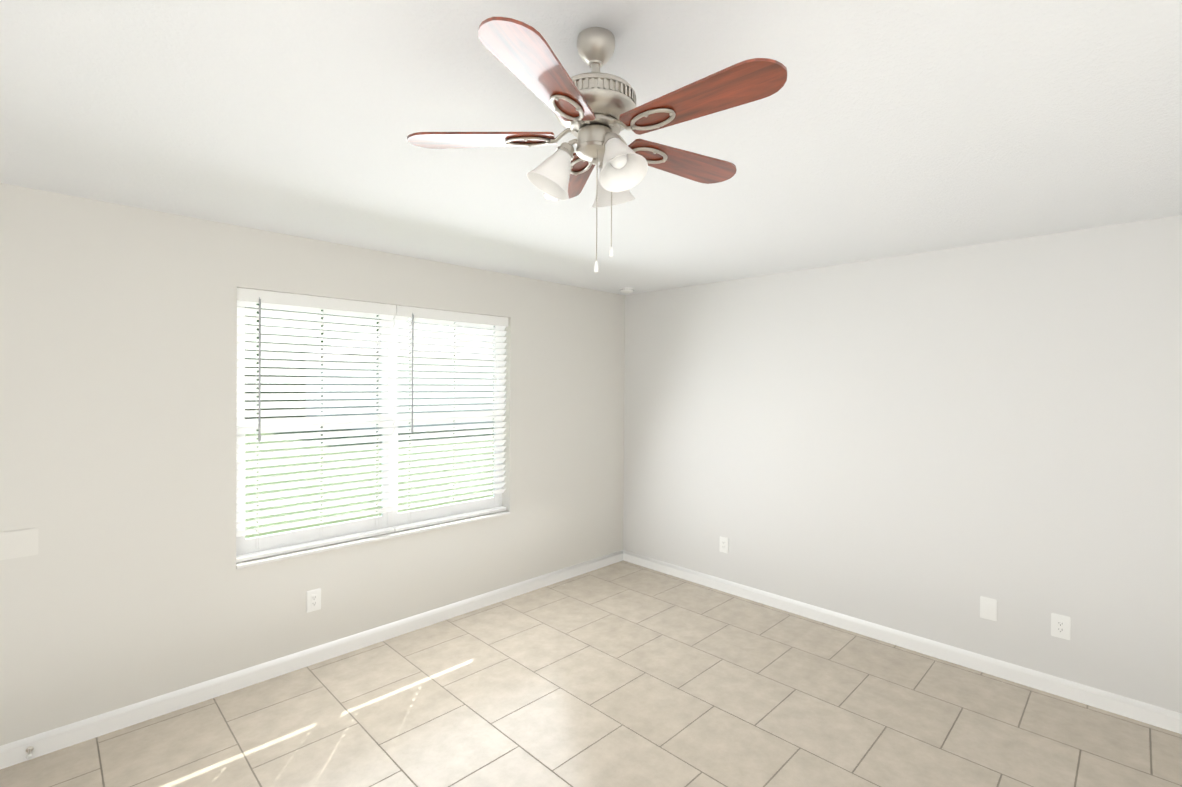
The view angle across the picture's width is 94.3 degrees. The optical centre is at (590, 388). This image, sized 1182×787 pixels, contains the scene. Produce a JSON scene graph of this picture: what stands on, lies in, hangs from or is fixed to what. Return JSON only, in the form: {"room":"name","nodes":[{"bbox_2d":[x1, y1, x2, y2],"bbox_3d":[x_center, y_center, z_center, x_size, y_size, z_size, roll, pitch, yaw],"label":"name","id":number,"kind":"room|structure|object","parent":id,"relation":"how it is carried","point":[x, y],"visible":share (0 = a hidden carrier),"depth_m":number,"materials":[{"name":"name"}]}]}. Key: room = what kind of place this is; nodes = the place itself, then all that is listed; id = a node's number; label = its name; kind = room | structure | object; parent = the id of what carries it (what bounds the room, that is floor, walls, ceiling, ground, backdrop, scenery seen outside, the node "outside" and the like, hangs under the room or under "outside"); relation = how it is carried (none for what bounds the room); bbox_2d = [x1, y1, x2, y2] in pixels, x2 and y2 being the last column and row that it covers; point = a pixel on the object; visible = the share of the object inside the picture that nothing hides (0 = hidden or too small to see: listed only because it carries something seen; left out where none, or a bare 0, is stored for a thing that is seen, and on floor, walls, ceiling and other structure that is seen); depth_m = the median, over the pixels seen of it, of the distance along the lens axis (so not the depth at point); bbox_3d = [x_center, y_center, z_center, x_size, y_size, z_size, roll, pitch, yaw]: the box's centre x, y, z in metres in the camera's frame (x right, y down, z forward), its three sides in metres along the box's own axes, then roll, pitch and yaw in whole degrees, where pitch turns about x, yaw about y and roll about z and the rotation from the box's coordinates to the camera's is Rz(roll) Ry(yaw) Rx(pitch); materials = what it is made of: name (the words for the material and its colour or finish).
{"room":"empty living room","nodes":[
{"label":"empty living room","id":0,"kind":"room"},
{"bbox_2d":[0,183,624,745],"bbox_3d":[-1.548,0.367,3.337,0.200,2.640,5.548,1,1,45],"label":"wall","id":1,"kind":"structure","parent":0,"point":[128,583],"depth_m":2.72,"materials":[{"name":"white paint"}]},
{"bbox_2d":[0,528,37,559],"bbox_3d":[-2.422,0.659,2.319,0.008,0.116,0.118,1,1,45],"label":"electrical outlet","id":2,"kind":"object","parent":1,"relation":"attached to","point":[19,543],"visible":1,"depth_m":2.32,"materials":[{"name":"white plastic"}]},
{"bbox_2d":[0,550,622,768],"bbox_3d":[-1.482,1.541,3.271,0.013,0.093,5.048,1,1,45],"label":"baseboard","id":3,"kind":"structure","parent":1,"relation":"attached to","point":[43,743],"depth_m":2.95,"materials":[{"name":"white wood"}]},
{"bbox_2d":[26,746,33,758],"bbox_3d":[-2.374,1.544,2.317,0.072,0.023,0.024,1,1,45],"label":"door stop","id":4,"kind":"object","parent":3,"relation":"attached to","point":[29,750],"visible":1,"depth_m":2.32,"materials":[{"name":"silver metal"}]},
{"bbox_2d":[306,588,320,612],"bbox_3d":[-1.595,1.223,3.155,0.009,0.122,0.078,1,1,45],"label":"electrical outlet","id":5,"kind":"object","parent":1,"relation":"attached to","point":[313,600],"visible":1,"depth_m":3.15,"materials":[{"name":"white plastic"}]},
{"bbox_2d":[236,303,502,555],"bbox_3d":[-1.317,0.199,3.587,0.055,1.465,1.773,1,1,45],"label":"window","id":6,"kind":"structure","parent":1,"relation":"in","point":[392,518],"depth_m":3.52,"materials":[{"name":"white plastic"}]},
{"bbox_2d":[236,288,395,562],"bbox_3d":[-1.582,0.198,3.227,0.072,1.460,0.880,1,1,45],"label":"window blind","id":7,"kind":"object","parent":6,"relation":"attached to","point":[298,303],"visible":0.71,"depth_m":3.19,"materials":[{"name":"white plastic"}]},
{"bbox_2d":[392,305,507,531],"bbox_3d":[-0.957,0.198,3.853,0.072,1.460,0.880,1,1,45],"label":"window blind","id":8,"kind":"object","parent":6,"relation":"attached to","point":[442,318],"visible":0.98,"depth_m":3.82,"materials":[{"name":"white plastic"}]},
{"bbox_2d":[236,510,509,568],"bbox_3d":[-1.304,0.942,3.575,0.202,0.020,1.773,1,1,45],"label":"window sill","id":9,"kind":"structure","parent":1,"relation":"attached to","point":[280,557],"depth_m":3.35,"materials":[{"name":"white wood"}]},
{"bbox_2d":[0,560,1181,786],"bbox_3d":[0.242,1.675,1.552,5.386,0.120,5.548,1,1,45],"label":"floor","id":10,"kind":"structure","parent":0,"point":[622,674],"depth_m":2.67,"materials":[{"name":"tile"}]},
{"bbox_2d":[0,0,1181,294],"bbox_3d":[0.262,-0.885,1.530,5.386,0.120,5.548,1,1,45],"label":"ceiling","id":11,"kind":"structure","parent":0,"point":[878,128],"depth_m":1.72,"materials":[{"name":"white paint"}]},
{"bbox_2d":[407,17,786,272],"bbox_3d":[0.037,-0.545,1.287,0.848,0.559,0.861,1,1,45],"label":"fan","id":12,"kind":"object","parent":11,"relation":"hanging from","point":[595,111],"visible":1,"depth_m":1.22,"materials":[{"name":"brown wood"}]},
{"bbox_2d":[620,287,633,292],"bbox_3d":[0.306,-0.832,4.687,0.120,0.037,0.120,1,1,45],"label":"smoke detector","id":13,"kind":"object","parent":11,"relation":"attached to","point":[626,290],"visible":1,"depth_m":4.65,"materials":[{"name":"white plastic"}]},
{"bbox_2d":[623,215,1181,712],"bbox_3d":[2.105,0.394,3.398,5.386,2.640,0.200,1,1,45],"label":"wall","id":14,"kind":"structure","parent":0,"point":[933,445],"depth_m":3.25,"materials":[{"name":"white paint"}]},
{"bbox_2d":[719,536,728,553],"bbox_3d":[1.044,1.233,4.310,0.078,0.122,0.009,1,1,45],"label":"electrical outlet","id":15,"kind":"object","parent":14,"relation":"attached to","point":[724,544],"visible":1,"depth_m":4.30,"materials":[{"name":"white plastic"}]},
{"bbox_2d":[623,550,1181,733],"bbox_3d":[2.021,1.567,3.333,4.886,0.093,0.013,1,1,45],"label":"baseboard","id":16,"kind":"structure","parent":14,"relation":"attached to","point":[1157,716],"depth_m":3.24,"materials":[{"name":"white wood"}]},
{"bbox_2d":[980,596,996,620],"bbox_3d":[2.252,1.250,3.106,0.078,0.122,0.008,1,1,45],"label":"electrical outlet","id":17,"kind":"object","parent":14,"relation":"attached to","point":[988,608],"visible":1,"depth_m":3.10,"materials":[{"name":"white plastic"}]},
{"bbox_2d":[1051,613,1070,639],"bbox_3d":[2.472,1.256,2.885,0.078,0.122,0.009,1,1,45],"label":"electrical outlet","id":18,"kind":"object","parent":14,"relation":"attached to","point":[1060,626],"visible":1,"depth_m":2.88,"materials":[{"name":"white plastic"}]},
{"label":"outside","id":19,"kind":"structure","parent":0,"visible":0},
{"bbox_2d":[245,304,493,537],"bbox_3d":[-27.875,-2.301,34.652,91.364,12.170,130.000,1,1,45],"label":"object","id":20,"kind":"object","parent":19,"point":[309,510],"depth_m":15.62,"materials":[{"name":"green plant"}]}
]}

